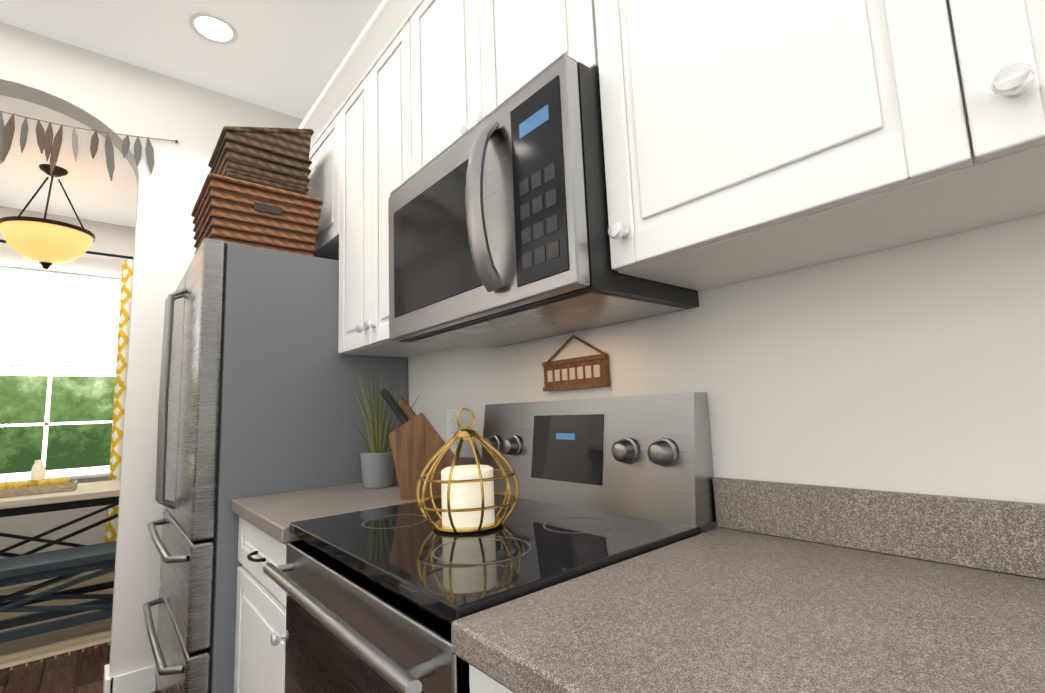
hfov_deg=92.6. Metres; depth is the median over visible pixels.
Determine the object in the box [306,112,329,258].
upper cabinet
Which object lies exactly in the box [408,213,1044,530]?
wall
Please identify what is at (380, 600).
range
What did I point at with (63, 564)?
bench
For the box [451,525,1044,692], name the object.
countertop
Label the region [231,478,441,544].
countertop
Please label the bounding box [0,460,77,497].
centerpiece
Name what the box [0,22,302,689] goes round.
wall
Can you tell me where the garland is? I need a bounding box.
[0,110,177,180]
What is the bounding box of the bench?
[0,541,116,642]
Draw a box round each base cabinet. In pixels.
[234,521,301,692]
[469,673,498,692]
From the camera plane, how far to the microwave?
1.03 m
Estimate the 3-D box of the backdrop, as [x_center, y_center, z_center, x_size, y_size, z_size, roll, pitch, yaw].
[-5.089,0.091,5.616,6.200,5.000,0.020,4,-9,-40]
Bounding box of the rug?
[0,571,114,669]
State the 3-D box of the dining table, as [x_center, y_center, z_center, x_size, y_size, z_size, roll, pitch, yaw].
[-3.280,1.351,3.300,1.580,0.747,0.800,4,-9,-40]
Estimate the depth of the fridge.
1.81 m
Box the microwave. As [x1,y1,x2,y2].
[388,53,698,347]
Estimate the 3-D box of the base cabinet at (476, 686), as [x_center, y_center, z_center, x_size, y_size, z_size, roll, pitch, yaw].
[0.372,0.802,0.573,0.637,0.880,0.565,4,-9,-40]
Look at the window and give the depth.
4.05 m
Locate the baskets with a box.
[191,126,322,255]
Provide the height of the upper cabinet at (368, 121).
1.050 m
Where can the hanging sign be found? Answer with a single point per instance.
(591, 371)
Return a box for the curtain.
[105,259,132,542]
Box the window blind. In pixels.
[0,267,120,376]
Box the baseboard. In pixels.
[0,569,155,692]
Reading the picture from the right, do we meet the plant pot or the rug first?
the plant pot
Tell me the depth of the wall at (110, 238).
4.04 m
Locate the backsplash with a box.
[455,457,1044,580]
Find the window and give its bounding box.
[0,265,121,483]
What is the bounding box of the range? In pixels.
[263,392,715,692]
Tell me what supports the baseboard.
attached to the wall at (92, 90)
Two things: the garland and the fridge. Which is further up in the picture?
the garland
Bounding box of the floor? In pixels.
[0,571,158,692]
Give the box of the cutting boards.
[380,388,453,499]
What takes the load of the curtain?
hanging from the curtain rod
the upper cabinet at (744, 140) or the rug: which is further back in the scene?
the rug
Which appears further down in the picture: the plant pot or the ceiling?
the plant pot
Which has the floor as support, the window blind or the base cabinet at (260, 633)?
the base cabinet at (260, 633)
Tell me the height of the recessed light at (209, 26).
0.006 m
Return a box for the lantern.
[416,408,518,533]
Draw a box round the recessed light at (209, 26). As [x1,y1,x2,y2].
[189,12,237,44]
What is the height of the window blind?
0.851 m
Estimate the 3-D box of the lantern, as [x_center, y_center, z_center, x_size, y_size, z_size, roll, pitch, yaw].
[-0.124,0.266,1.117,0.228,0.257,0.222,4,-9,-40]
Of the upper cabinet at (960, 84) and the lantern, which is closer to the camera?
the upper cabinet at (960, 84)
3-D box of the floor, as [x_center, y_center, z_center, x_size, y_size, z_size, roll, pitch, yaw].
[-2.297,1.310,-0.017,6.600,0.060,8.600,4,-9,-40]
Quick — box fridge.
[143,237,407,692]
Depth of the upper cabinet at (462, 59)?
1.36 m
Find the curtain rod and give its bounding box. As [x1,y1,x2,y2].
[0,239,132,258]
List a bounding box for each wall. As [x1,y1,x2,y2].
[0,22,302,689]
[0,206,134,558]
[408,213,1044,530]
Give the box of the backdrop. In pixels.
[0,273,120,473]
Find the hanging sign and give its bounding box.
[542,335,609,390]
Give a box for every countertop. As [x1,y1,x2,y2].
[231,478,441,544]
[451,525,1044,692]
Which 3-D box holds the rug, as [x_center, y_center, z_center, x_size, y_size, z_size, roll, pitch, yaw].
[-3.127,1.706,3.135,2.100,0.014,1.780,4,-9,-40]
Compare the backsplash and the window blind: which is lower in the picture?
the backsplash
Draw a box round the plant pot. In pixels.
[350,371,419,488]
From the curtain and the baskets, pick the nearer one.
the baskets
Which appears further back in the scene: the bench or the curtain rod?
the curtain rod
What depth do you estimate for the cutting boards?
1.55 m
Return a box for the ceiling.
[0,0,381,226]
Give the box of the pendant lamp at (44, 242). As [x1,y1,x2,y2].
[0,164,94,268]
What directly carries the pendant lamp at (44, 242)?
hanging from the ceiling
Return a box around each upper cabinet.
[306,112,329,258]
[330,12,455,356]
[402,0,561,179]
[558,0,940,290]
[862,0,1044,235]
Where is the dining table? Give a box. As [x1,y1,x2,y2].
[0,480,119,606]

